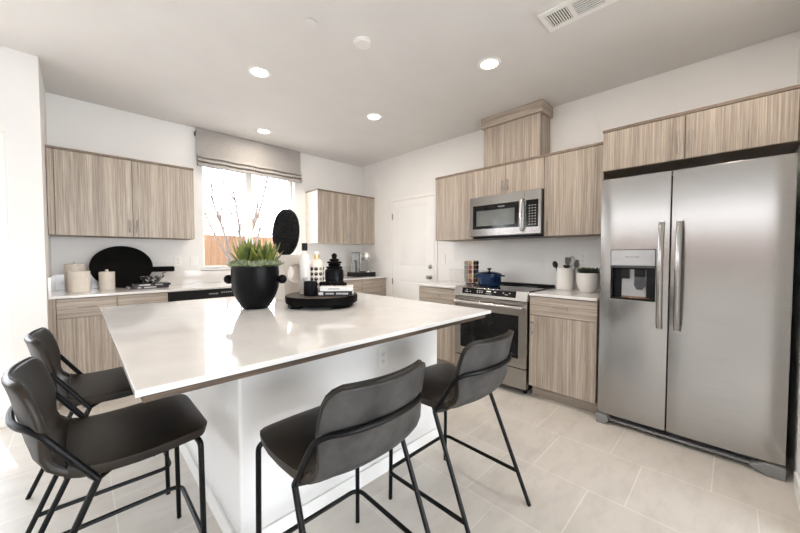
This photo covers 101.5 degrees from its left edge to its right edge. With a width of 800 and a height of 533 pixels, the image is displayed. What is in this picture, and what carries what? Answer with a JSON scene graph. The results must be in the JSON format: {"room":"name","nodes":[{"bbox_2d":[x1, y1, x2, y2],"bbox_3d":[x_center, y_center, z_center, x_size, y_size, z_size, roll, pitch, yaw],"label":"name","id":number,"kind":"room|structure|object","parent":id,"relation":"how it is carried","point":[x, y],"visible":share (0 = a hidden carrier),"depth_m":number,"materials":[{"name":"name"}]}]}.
{"room":"kitchen","nodes":[
{"label":"kitchen","id":0,"kind":"room"},
{"bbox_2d":[0,46,51,363],"bbox_3d":[-4.768,-0.152,1.043,4.970,2.710,0.900,-2,3,-44],"label":"wall","id":1,"kind":"structure","parent":0,"point":[22,91],"depth_m":2.39,"materials":[{"name":"paint"}]},
{"bbox_2d":[0,131,15,427],"bbox_3d":[-3.755,0.127,1.502,2.545,2.120,0.100,-2,3,-44],"label":"door","id":2,"kind":"structure","parent":1,"relation":"in","point":[6,338],"depth_m":2.34,"materials":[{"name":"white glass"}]},
{"bbox_2d":[45,92,361,273],"bbox_3d":[-1.979,-0.263,4.303,3.580,2.710,0.160,-2,3,-44],"label":"wall","id":3,"kind":"structure","parent":0,"point":[71,123],"depth_m":3.51,"materials":[{"name":"paint"}]},
{"bbox_2d":[45,145,194,239],"bbox_3d":[-2.683,-0.658,3.218,1.069,0.748,0.376,-2,3,-44],"label":"upper cabinet","id":4,"kind":"object","parent":3,"relation":"attached to","point":[90,194],"visible":1,"depth_m":3.05,"materials":[{"name":"laminate"}]},
{"bbox_2d":[174,256,181,265],"bbox_3d":[-2.499,-0.060,3.678,0.072,0.116,0.009,-2,3,-44],"label":"wall outlet","id":5,"kind":"object","parent":3,"relation":"attached to","point":[177,259],"visible":1,"depth_m":3.68,"materials":[{"name":"white plastic"}]},
{"bbox_2d":[190,256,196,265],"bbox_3d":[-2.390,-0.063,3.785,0.072,0.116,0.010,-2,3,-44],"label":"light switch","id":6,"kind":"object","parent":3,"relation":"attached to","point":[193,259],"visible":1,"depth_m":3.78,"materials":[{"name":"white plastic"}]},
{"bbox_2d":[201,267,291,270],"bbox_3d":[-1.931,0.029,4.288,1.215,0.022,0.102,-2,3,-44],"label":"window sill","id":7,"kind":"structure","parent":3,"relation":"attached to","point":[289,267],"depth_m":3.93,"materials":[{"name":"white paint"}]},
{"bbox_2d":[202,167,291,268],"bbox_3d":[-1.988,-0.626,4.324,1.155,1.285,0.060,-2,3,-44],"label":"window","id":8,"kind":"structure","parent":3,"relation":"in","point":[248,177],"depth_m":4.29,"materials":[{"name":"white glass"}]},
{"bbox_2d":[194,127,301,182],"bbox_3d":[-1.875,-1.389,4.184,1.298,0.442,0.096,-2,3,-44],"label":"roman shade","id":9,"kind":"object","parent":3,"relation":"attached to","point":[215,150],"visible":1,"depth_m":4.11,"materials":[{"name":"fabric"}]},
{"bbox_2d":[306,189,374,244],"bbox_3d":[-0.879,-0.719,4.990,1.020,0.748,0.376,-2,3,-44],"label":"upper cabinet","id":10,"kind":"object","parent":3,"relation":"attached to","point":[332,217],"visible":1,"depth_m":4.77,"materials":[{"name":"laminate"}]},
{"bbox_2d":[0,0,799,166],"bbox_3d":[-0.711,-1.532,-0.470,8.700,0.150,8.700,-2,3,-44],"label":"ceiling","id":11,"kind":"structure","parent":0,"point":[184,62],"depth_m":2.41,"materials":[{"name":"paint"}]},
{"bbox_2d":[247,66,270,77],"bbox_3d":[-1.130,-1.559,2.624,0.176,0.006,0.176,-2,3,-44],"label":"recessed light","id":12,"kind":"object","parent":11,"relation":"in","point":[257,71],"visible":1,"depth_m":2.61,"materials":[{"name":"beige"}]},
{"bbox_2d":[251,68,267,76],"bbox_3d":[-1.130,-1.560,2.624,0.125,0.002,0.125,-2,3,-44],"label":"diffuser","id":13,"kind":"object","parent":12,"relation":"attached to","point":[257,72],"depth_m":2.62,"materials":[{"name":"beige"}]},
{"bbox_2d":[256,128,271,133],"bbox_3d":[-1.615,-1.601,3.872,0.176,0.006,0.176,-2,3,-44],"label":"recessed light","id":14,"kind":"object","parent":11,"relation":"in","point":[259,130],"visible":1,"depth_m":3.87,"materials":[{"name":"beige"}]},
{"bbox_2d":[303,18,316,27],"bbox_3d":[-0.569,-1.537,2.061,0.084,0.010,0.084,-2,3,-44],"label":"sprinkler cover","id":15,"kind":"object","parent":11,"relation":"attached to","point":[308,22],"visible":1,"depth_m":2.06,"materials":[{"name":"paint"}]},
{"bbox_2d":[353,36,371,49],"bbox_3d":[-0.259,-1.538,2.255,0.128,0.022,0.128,-2,3,-44],"label":"smoke detector","id":16,"kind":"object","parent":11,"relation":"attached to","point":[361,42],"visible":1,"depth_m":2.23,"materials":[{"name":"white plastic"}]},
{"bbox_2d":[366,113,381,119],"bbox_3d":[-0.275,-1.587,3.465,0.176,0.006,0.176,-2,3,-44],"label":"recessed light","id":17,"kind":"object","parent":11,"relation":"in","point":[372,116],"visible":1,"depth_m":3.46,"materials":[{"name":"beige"}]},
{"bbox_2d":[368,115,379,118],"bbox_3d":[-0.275,-1.589,3.465,0.125,0.002,0.125,-2,3,-44],"label":"diffuser","id":18,"kind":"object","parent":17,"relation":"attached to","point":[369,116],"depth_m":3.47,"materials":[{"name":"beige"}]},
{"bbox_2d":[478,57,500,69],"bbox_3d":[0.686,-1.555,2.510,0.176,0.006,0.176,-2,3,-44],"label":"recessed light","id":19,"kind":"object","parent":11,"relation":"in","point":[489,63],"visible":1,"depth_m":2.50,"materials":[{"name":"beige"}]},
{"bbox_2d":[481,60,497,68],"bbox_3d":[0.686,-1.556,2.510,0.125,0.002,0.125,-2,3,-44],"label":"diffuser","id":20,"kind":"object","parent":19,"relation":"attached to","point":[485,64],"depth_m":2.52,"materials":[{"name":"beige"}]},
{"bbox_2d":[538,0,617,31],"bbox_3d":[1.100,-1.532,1.887,0.200,0.010,0.522,-2,3,-44],"label":"ceiling vent","id":21,"kind":"object","parent":11,"relation":"in","point":[569,11],"visible":1,"depth_m":1.97,"materials":[{"name":"white metal"}]},
{"bbox_2d":[0,383,799,532],"bbox_3d":[-0.711,1.311,-0.374,8.700,0.120,8.700,-2,3,-44],"label":"floor","id":22,"kind":"structure","parent":0,"point":[579,473],"depth_m":1.74,"materials":[{"name":"tile"}]},
{"bbox_2d":[48,299,59,409],"bbox_3d":[-2.967,0.698,2.816,0.040,0.890,0.616,-2,3,-44],"label":"strip","id":23,"kind":"object","parent":22,"relation":"on","point":[51,303],"visible":0.21,"depth_m":2.59,"materials":[{"name":"beige laminate"}]},
{"bbox_2d":[56,295,118,405],"bbox_3d":[-2.807,0.694,2.946,0.367,0.890,0.654,-2,3,-44],"label":"base cabinet","id":24,"kind":"object","parent":22,"relation":"on","point":[84,339],"visible":0.51,"depth_m":2.72,"materials":[{"name":"laminate"}]},
{"bbox_2d":[47,266,386,299],"bbox_3d":[-1.697,0.122,4.029,3.576,0.174,0.640,-2,3,-44],"label":"countertop","id":25,"kind":"structure","parent":24,"relation":"on","point":[187,280],"depth_m":3.41,"materials":[{"name":"white stone"}]},
{"bbox_2d":[64,262,85,290],"bbox_3d":[-3.019,0.087,3.039,0.148,0.268,0.148,-2,3,-44],"label":"canister","id":26,"kind":"object","parent":25,"relation":"on","point":[67,267],"visible":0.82,"depth_m":2.97,"materials":[{"name":"beige ceramic"}]},
{"bbox_2d":[67,269,90,292],"bbox_3d":[-2.848,0.122,2.899,0.148,0.208,0.148,-2,3,-44],"label":"canister","id":27,"kind":"object","parent":25,"relation":"on","point":[78,281],"visible":1,"depth_m":2.85,"materials":[{"name":"beige ceramic"}]},
{"bbox_2d":[98,269,114,289],"bbox_3d":[-2.763,0.123,3.081,0.118,0.192,0.118,-2,3,-44],"label":"canister","id":28,"kind":"object","parent":25,"relation":"on","point":[107,278],"visible":0.98,"depth_m":3.04,"materials":[{"name":"beige ceramic"}]},
{"bbox_2d":[89,246,174,287],"bbox_3d":[-2.718,0.000,3.346,0.679,0.416,0.109,-2,3,-44],"label":"serving board","id":29,"kind":"object","parent":25,"relation":"on","point":[129,264],"visible":0.79,"depth_m":3.28,"materials":[{"name":"black wood"}]},
{"bbox_2d":[126,285,168,289],"bbox_3d":[-2.518,0.201,3.261,0.181,0.024,0.310,2,3,40],"label":"book","id":30,"kind":"object","parent":25,"relation":"on","point":[157,286],"visible":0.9,"depth_m":3.18,"materials":[{"name":"white paper"}]},
{"bbox_2d":[132,282,170,286],"bbox_3d":[-2.497,0.176,3.282,0.293,0.022,0.176,-2,3,-44],"label":"book","id":31,"kind":"object","parent":30,"relation":"on","point":[157,283],"visible":0.99,"depth_m":3.22,"materials":[{"name":"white paper"}]},
{"bbox_2d":[140,272,165,282],"bbox_3d":[-2.483,0.109,3.293,0.214,0.110,0.126,-2,3,-44],"label":"bowl","id":32,"kind":"object","parent":31,"relation":"on","point":[147,279],"visible":0.97,"depth_m":3.25,"materials":[{"name":"black stone"}]},
{"bbox_2d":[347,252,375,276],"bbox_3d":[-0.607,-0.036,5.071,0.368,0.375,0.280,-2,3,-44],"label":"coffee machine","id":33,"kind":"object","parent":25,"relation":"on","point":[359,259],"visible":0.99,"depth_m":5.01,"materials":[{"name":"black plastic"}]},
{"bbox_2d":[347,272,375,276],"bbox_3d":[-0.599,0.119,5.084,0.345,0.065,0.280,-2,3,-44],"label":"tray","id":34,"kind":"object","parent":33,"relation":"on","point":[352,274],"depth_m":4.97,"materials":[{"name":"black plastic"}]},
{"bbox_2d":[24,327,171,532],"bbox_3d":[-1.538,0.744,1.672,0.561,0.884,0.493,-2,3,-44],"label":"bar stool","id":35,"kind":"object","parent":22,"relation":"on","point":[87,390],"visible":0.64,"depth_m":1.57,"materials":[{"name":"black leather"}]},
{"bbox_2d":[1,357,206,532],"bbox_3d":[-1.062,0.760,1.198,0.561,0.884,0.493,-2,3,-44],"label":"bar stool","id":36,"kind":"object","parent":22,"relation":"on","point":[91,447],"visible":0.98,"depth_m":1.16,"materials":[{"name":"black leather"}]},
{"bbox_2d":[117,292,167,366],"bbox_3d":[-2.544,0.685,3.204,0.366,0.890,0.654,-2,3,-44],"label":"base cabinet","id":37,"kind":"object","parent":22,"relation":"on","point":[131,299],"visible":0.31,"depth_m":2.97,"materials":[{"name":"laminate"}]},
{"bbox_2d":[167,288,233,301],"bbox_3d":[-2.196,0.676,3.544,0.598,0.885,0.603,-2,3,-44],"label":"dishwasher","id":38,"kind":"object","parent":22,"relation":"on","point":[223,292],"visible":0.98,"depth_m":3.29,"materials":[{"name":"black plastic"}]},
{"bbox_2d":[141,315,484,532],"bbox_3d":[-0.667,0.723,2.005,1.612,0.896,1.712,-2,3,-44],"label":"kitchen island","id":39,"kind":"object","parent":22,"relation":"on","point":[235,408],"visible":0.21,"depth_m":1.48,"materials":[{"name":"paint"}]},
{"bbox_2d":[100,292,490,397],"bbox_3d":[-0.664,0.266,1.986,1.648,0.018,1.762,-2,3,-44],"label":"island countertop","id":40,"kind":"structure","parent":39,"relation":"on","point":[163,346],"depth_m":1.39,"materials":[{"name":"white stone"}]},
{"bbox_2d":[224,266,286,309],"bbox_3d":[-0.890,0.127,2.016,0.301,0.256,0.274,-2,3,-44],"label":"plant pot","id":41,"kind":"object","parent":40,"relation":"on","point":[252,287],"visible":0.96,"depth_m":1.92,"materials":[{"name":"black ceramic"}]},
{"bbox_2d":[226,261,237,267],"bbox_3d":[-0.987,-0.014,1.934,0.085,0.040,0.087,-1,2,-35],"label":"sedum","id":42,"kind":"object","parent":41,"relation":"in","point":[228,264],"visible":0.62,"depth_m":1.91,"materials":[{"name":"green plant"}]},
{"bbox_2d":[236,259,248,265],"bbox_3d":[-0.908,-0.023,1.898,0.087,0.042,0.090,2,2,39],"label":"sedum","id":43,"kind":"object","parent":41,"relation":"in","point":[240,263],"visible":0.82,"depth_m":1.88,"materials":[{"name":"green plant"}]},
{"bbox_2d":[230,238,262,266],"bbox_3d":[-0.950,-0.083,2.026,0.196,0.207,0.210,-1,2,-26],"label":"succulent","id":44,"kind":"object","parent":41,"relation":"on","point":[244,249],"visible":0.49,"depth_m":1.98,"materials":[{"name":"green plant"}]},
{"bbox_2d":[247,261,257,266],"bbox_3d":[-0.861,-0.016,1.913,0.088,0.042,0.090,2,3,43],"label":"sedum","id":45,"kind":"object","parent":41,"relation":"in","point":[251,262],"visible":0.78,"depth_m":1.89,"materials":[{"name":"green plant"}]},
{"bbox_2d":[256,259,270,264],"bbox_3d":[-0.805,-0.028,1.937,0.089,0.042,0.087,1,2,23],"label":"sedum","id":46,"kind":"object","parent":41,"relation":"in","point":[262,261],"visible":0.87,"depth_m":1.91,"materials":[{"name":"green plant"}]},
{"bbox_2d":[249,239,282,266],"bbox_3d":[-0.815,-0.077,2.017,0.213,0.196,0.189,-2,3,-44],"label":"succulent","id":47,"kind":"object","parent":41,"relation":"on","point":[267,253],"visible":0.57,"depth_m":1.97,"materials":[{"name":"green plant"}]},
{"bbox_2d":[267,260,274,265],"bbox_3d":[-0.785,-0.024,1.963,0.079,0.038,0.081,1,2,24],"label":"sedum","id":48,"kind":"object","parent":41,"relation":"in","point":[271,263],"visible":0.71,"depth_m":1.95,"materials":[{"name":"green plant"}]},
{"bbox_2d":[272,209,299,300],"bbox_3d":[-0.821,-0.091,2.414,0.193,0.665,0.186,-2,3,-44],"label":"sculpture","id":49,"kind":"object","parent":40,"relation":"on","point":[286,229],"visible":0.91,"depth_m":2.36,"materials":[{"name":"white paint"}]},
{"bbox_2d":[285,292,356,308],"bbox_3d":[-0.508,0.216,2.129,0.458,0.072,0.458,-2,3,-44],"label":"round tray","id":50,"kind":"object","parent":40,"relation":"on","point":[296,300],"visible":0.81,"depth_m":1.96,"materials":[{"name":"black wood"}]},
{"bbox_2d":[299,243,310,293],"bbox_3d":[-0.627,0.013,2.153,0.072,0.332,0.073,-2,3,-44],"label":"bottle","id":51,"kind":"object","parent":50,"relation":"on","point":[304,258],"visible":0.93,"depth_m":2.13,"materials":[{"name":"white ceramic"}]},
{"bbox_2d":[304,281,316,295],"bbox_3d":[-0.560,0.137,2.047,0.081,0.090,0.081,-2,3,-44],"label":"candle cup","id":52,"kind":"object","parent":50,"relation":"on","point":[310,287],"visible":0.97,"depth_m":2.01,"materials":[{"name":"black ceramic"}]},
{"bbox_2d":[310,251,323,290],"bbox_3d":[-0.567,0.036,2.219,0.099,0.280,0.099,-2,3,-44],"label":"bottle","id":53,"kind":"object","parent":50,"relation":"on","point":[316,265],"visible":0.62,"depth_m":2.18,"materials":[{"name":"white ceramic"}]},
{"bbox_2d":[325,253,343,281],"bbox_3d":[-0.452,0.042,2.248,0.126,0.267,0.126,-2,3,-44],"label":"jar","id":54,"kind":"object","parent":50,"relation":"on","point":[334,273],"visible":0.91,"depth_m":2.20,"materials":[{"name":"black ceramic"}]},
{"bbox_2d":[317,289,353,295],"bbox_3d":[-0.408,0.166,2.096,0.215,0.030,0.151,0,2,-2],"label":"book","id":55,"kind":"object","parent":50,"relation":"on","point":[319,293],"visible":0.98,"depth_m":2.02,"materials":[{"name":"white paper"}]},
{"bbox_2d":[319,292,347,294],"bbox_3d":[-0.413,0.168,2.021,0.180,0.018,0.001,0,2,-2],"label":"print","id":56,"kind":"object","parent":55,"relation":"on","point":[320,293],"depth_m":2.02},
{"bbox_2d":[320,285,353,290],"bbox_3d":[-0.402,0.137,2.097,0.200,0.026,0.141,0,2,-5],"label":"book","id":57,"kind":"object","parent":55,"relation":"on","point":[323,287],"visible":0.99,"depth_m":2.03,"materials":[{"name":"white paper"}]},
{"bbox_2d":[319,281,346,285],"bbox_3d":[-0.432,0.110,2.109,0.178,0.026,0.054,0,2,1],"label":"bead garland","id":58,"kind":"object","parent":57,"relation":"on","point":[324,282],"visible":1,"depth_m":2.09,"materials":[{"name":"brown wood"}]},
{"bbox_2d":[378,346,387,368],"bbox_3d":[-0.097,0.511,1.835,0.072,0.116,0.009,-2,3,-44],"label":"wall outlet","id":59,"kind":"object","parent":39,"relation":"attached to","point":[383,351],"visible":1,"depth_m":1.83,"materials":[{"name":"white plastic"}]},
{"bbox_2d":[255,359,430,532],"bbox_3d":[-0.186,0.761,1.171,0.493,0.884,0.561,-2,3,-44],"label":"bar stool","id":60,"kind":"object","parent":22,"relation":"on","point":[354,424],"visible":1,"depth_m":1.00,"materials":[{"name":"black leather"}]},
{"bbox_2d":[344,279,361,292],"bbox_3d":[-1.040,0.635,4.683,0.808,0.890,0.654,-2,3,-44],"label":"base cabinet","id":61,"kind":"object","parent":22,"relation":"on","point":[357,284],"visible":0.12,"depth_m":4.67,"materials":[{"name":"laminate"}]},
{"bbox_2d":[361,278,385,295],"bbox_3d":[-0.585,0.620,5.130,0.464,0.890,0.654,-2,3,-44],"label":"base cabinet","id":62,"kind":"object","parent":22,"relation":"on","point":[377,286],"visible":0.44,"depth_m":4.91,"materials":[{"name":"laminate"}]},
{"bbox_2d":[419,286,454,364],"bbox_3d":[0.609,0.665,3.785,0.654,0.890,0.526,-2,3,-44],"label":"base cabinet","id":63,"kind":"object","parent":22,"relation":"on","point":[445,336],"visible":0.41,"depth_m":3.52,"materials":[{"name":"laminate"}]},
{"bbox_2d":[417,269,487,288],"bbox_3d":[0.613,0.131,3.779,0.632,0.174,0.540,-2,3,-44],"label":"countertop","id":64,"kind":"structure","parent":63,"relation":"on","point":[456,275],"depth_m":3.91,"materials":[{"name":"white stone"}]},
{"bbox_2d":[464,260,478,283],"bbox_3d":[0.805,0.063,3.696,0.128,0.270,0.128,-2,3,-44],"label":"spice rack","id":65,"kind":"object","parent":64,"relation":"on","point":[472,265],"visible":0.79,"depth_m":3.65,"materials":[{"name":"silver plastic"}]},
{"bbox_2d":[389,329,530,532],"bbox_3d":[0.285,0.745,1.633,0.493,0.884,0.561,-2,3,-44],"label":"bar stool","id":66,"kind":"object","parent":22,"relation":"on","point":[482,365],"visible":0.92,"depth_m":1.45,"materials":[{"name":"black leather"}]},
{"bbox_2d":[454,282,554,393],"bbox_3d":[1.028,0.654,3.288,0.701,0.946,0.756,-2,3,-44],"label":"oven range","id":67,"kind":"object","parent":22,"relation":"on","point":[508,303],"visible":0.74,"depth_m":2.99,"materials":[{"name":"grey metal"}]},
{"bbox_2d":[474,268,504,286],"bbox_3d":[0.912,0.106,3.336,0.259,0.182,0.259,-2,3,-44],"label":"cooking pot","id":68,"kind":"object","parent":67,"relation":"on","point":[489,278],"visible":1,"depth_m":3.24,"materials":[{"name":"blue metal"}]},
{"bbox_2d":[459,283,554,292],"bbox_3d":[1.065,0.209,3.309,0.597,0.021,0.756,-2,3,-44],"label":"cooktop","id":69,"kind":"object","parent":67,"relation":"in","point":[517,287],"depth_m":3.18,"materials":[{"name":"black glass"}]},
{"bbox_2d":[529,296,599,412],"bbox_3d":[1.514,0.696,2.866,0.654,0.890,0.518,-2,3,-44],"label":"base cabinet","id":70,"kind":"object","parent":22,"relation":"on","point":[564,333],"visible":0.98,"depth_m":2.64,"materials":[{"name":"laminate"}]},
{"bbox_2d":[529,273,599,300],"bbox_3d":[1.522,0.162,2.855,0.632,0.174,0.520,-2,3,-44],"label":"countertop","id":71,"kind":"structure","parent":70,"relation":"on","point":[575,294],"depth_m":2.78,"materials":[{"name":"white stone"}]},
{"bbox_2d":[556,268,573,289],"bbox_3d":[1.570,0.117,3.113,0.148,0.203,0.148,-2,3,-44],"label":"utensil crock","id":72,"kind":"object","parent":71,"relation":"on","point":[564,276],"visible":0.97,"depth_m":3.05,"materials":[{"name":"white ceramic"}]},
{"bbox_2d":[552,261,557,270],"bbox_3d":[1.506,0.077,3.121,0.100,0.259,0.019,0,2,6],"label":"spoon","id":73,"kind":"object","parent":72,"relation":"in","point":[555,264],"visible":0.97,"depth_m":3.12,"materials":[{"name":"black plastic"}]},
{"bbox_2d":[565,257,570,264],"bbox_3d":[1.610,0.058,3.153,0.085,0.295,0.027,-1,2,-22],"label":"slotted turner","id":74,"kind":"object","parent":72,"relation":"in","point":[566,258],"visible":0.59,"depth_m":3.15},
{"bbox_2d":[574,260,579,270],"bbox_3d":[1.656,0.070,3.114,0.142,0.275,0.010,0,2,-2],"label":"spatula","id":75,"kind":"object","parent":72,"relation":"in","point":[576,263],"visible":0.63,"depth_m":3.11,"materials":[{"name":"grey plastic"}]},
{"bbox_2d":[573,272,599,292],"bbox_3d":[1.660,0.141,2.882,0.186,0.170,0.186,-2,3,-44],"label":"plant pot","id":76,"kind":"object","parent":71,"relation":"on","point":[586,282],"visible":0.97,"depth_m":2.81,"materials":[{"name":"white ceramic"}]},
{"bbox_2d":[577,267,589,272],"bbox_3d":[1.615,0.037,2.864,0.097,0.065,0.108,0,2,10],"label":"succulent","id":77,"kind":"object","parent":76,"relation":"in","point":[583,270],"visible":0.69,"depth_m":2.84,"materials":[{"name":"green plant"}]},
{"bbox_2d":[587,268,597,272],"bbox_3d":[1.663,0.038,2.832,0.096,0.065,0.091,-1,2,-25],"label":"succulent","id":78,"kind":"object","parent":76,"relation":"in","point":[591,270],"visible":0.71,"depth_m":2.81,"materials":[{"name":"green plant"}]},
{"bbox_2d":[596,153,797,481],"bbox_3d":[1.994,0.268,2.288,0.713,1.785,0.921,-2,3,-44],"label":"refrigerator","id":79,"kind":"object","parent":22,"relation":"on","point":[697,263],"visible":1,"depth_m":2.01,"materials":[{"name":"grey metal"}]},
{"bbox_2d":[361,31,798,296],"bbox_3d":[2.337,-0.204,2.574,0.150,2.710,8.700,-2,3,-44],"label":"wall","id":80,"kind":"structure","parent":0,"point":[772,64],"depth_m":3.17,"materials":[{"name":"paint"}]},
{"bbox_2d":[392,195,434,300],"bbox_3d":[0.151,0.057,4.643,0.079,2.023,0.822,-2,3,-44],"label":"door","id":81,"kind":"structure","parent":80,"relation":"in","point":[413,219],"depth_m":4.64,"materials":[{"name":"white paint"}]},
{"bbox_2d":[391,191,437,296],"bbox_3d":[0.178,0.038,4.660,0.016,2.085,0.900,-2,3,-44],"label":"trim","id":82,"kind":"structure","parent":80,"relation":"attached to","point":[429,193],"depth_m":4.67,"materials":[{"name":"white wood"}]},
{"bbox_2d":[441,255,445,263],"bbox_3d":[0.565,-0.097,4.267,0.010,0.116,0.072,-2,3,-44],"label":"light switch","id":83,"kind":"object","parent":80,"relation":"attached to","point":[443,257],"visible":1,"depth_m":4.26,"materials":[{"name":"white plastic"}]},
{"bbox_2d":[435,170,483,241],"bbox_3d":[0.713,-0.679,3.832,0.376,0.748,0.516,-2,3,-44],"label":"upper cabinet","id":84,"kind":"object","parent":80,"relation":"attached to","point":[454,192],"visible":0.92,"depth_m":3.72,"materials":[{"name":"laminate"}]},
{"bbox_2d":[450,269,487,282],"bbox_3d":[0.831,0.113,3.993,0.020,0.152,0.540,-2,3,-44],"label":"backsplash","id":85,"kind":"structure","parent":80,"relation":"attached to","point":[455,274],"depth_m":4.09,"materials":[{"name":"white stone"}]},
{"bbox_2d":[473,154,544,197],"bbox_3d":[1.162,-0.882,3.368,0.376,0.311,0.760,-2,3,-44],"label":"upper cabinet","id":86,"kind":"object","parent":80,"relation":"attached to","point":[527,173],"visible":0.83,"depth_m":3.22,"materials":[{"name":"laminate"}]},
{"bbox_2d":[470,188,553,239],"bbox_3d":[1.132,-0.507,3.351,0.458,0.431,0.756,-2,3,-44],"label":"microwave","id":87,"kind":"object","parent":86,"relation":"attached to","point":[520,214],"visible":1,"depth_m":3.20,"materials":[{"name":"grey metal"}]},
{"bbox_2d":[481,99,552,166],"bbox_3d":[1.198,-1.313,3.400,0.260,0.546,0.660,-2,3,-44],"label":"duct cover","id":88,"kind":"object","parent":86,"relation":"on","point":[521,132],"visible":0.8,"depth_m":3.27,"materials":[{"name":"beige laminate"}]},
{"bbox_2d":[544,142,611,237],"bbox_3d":[1.597,-0.649,2.934,0.376,0.748,0.477,-2,3,-44],"label":"upper cabinet","id":89,"kind":"object","parent":80,"relation":"attached to","point":[574,177],"visible":0.7,"depth_m":2.82,"materials":[{"name":"laminate"}]},
{"bbox_2d":[579,252,587,264],"bbox_3d":[1.730,-0.076,3.082,0.009,0.116,0.072,-2,3,-44],"label":"wall outlet","id":90,"kind":"object","parent":80,"relation":"attached to","point":[583,256],"visible":1,"depth_m":3.08,"materials":[{"name":"white plastic"}]},
{"bbox_2d":[603,84,799,178],"bbox_3d":[2.097,-0.907,2.367,0.444,0.322,1.011,-2,3,-44],"label":"upper cabinet","id":91,"kind":"object","parent":80,"relation":"attached to","point":[766,124],"visible":0.99,"depth_m":2.18,"materials":[{"name":"laminate"}]},
{"bbox_2d":[786,30,799,478],"bbox_3d":[2.238,-0.175,1.712,1.200,2.710,0.150,-2,3,-44],"label":"wall","id":92,"kind":"structure","parent":0,"point":[793,420],"depth_m":1.92,"materials":[{"name":"paint"}]},
{"bbox_2d":[793,472,799,509],"bbox_3d":[1.928,1.141,1.566,0.490,0.090,0.012,-2,3,-44],"label":"baseboard","id":93,"kind":"structure","parent":92,"relation":"attached to","point":[796,486],"depth_m":1.66,"materials":[{"name":"white wood"}]},
{"label":"outside","id":94,"kind":"structure","parent":0,"visible":0},
{"bbox_3d":[-9.816,1.074,10.024,60.000,0.150,56.000,-2,3,-44],"label":"ground","id":95,"kind":"structure","parent":94,"visible":0},
{"bbox_2d":[203,168,271,263],"bbox_3d":[-3.021,-0.545,5.973,1.390,3.362,1.764,-2,3,-44],"label":"bare tree","id":96,"kind":"object","parent":95,"relation":"on","point":[255,218],"visible":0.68,"depth_m":5.85,"materials":[{"name":"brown plant"}]},
{"bbox_2d":[204,234,279,265],"bbox_3d":[-3.681,0.168,7.968,12.090,1.800,0.150,-2,3,-44],"label":"wooden fence","id":97,"kind":"object","parent":95,"relation":"on","point":[214,255],"visible":0.04,"depth_m":7.42,"materials":[{"name":"brown wood"}]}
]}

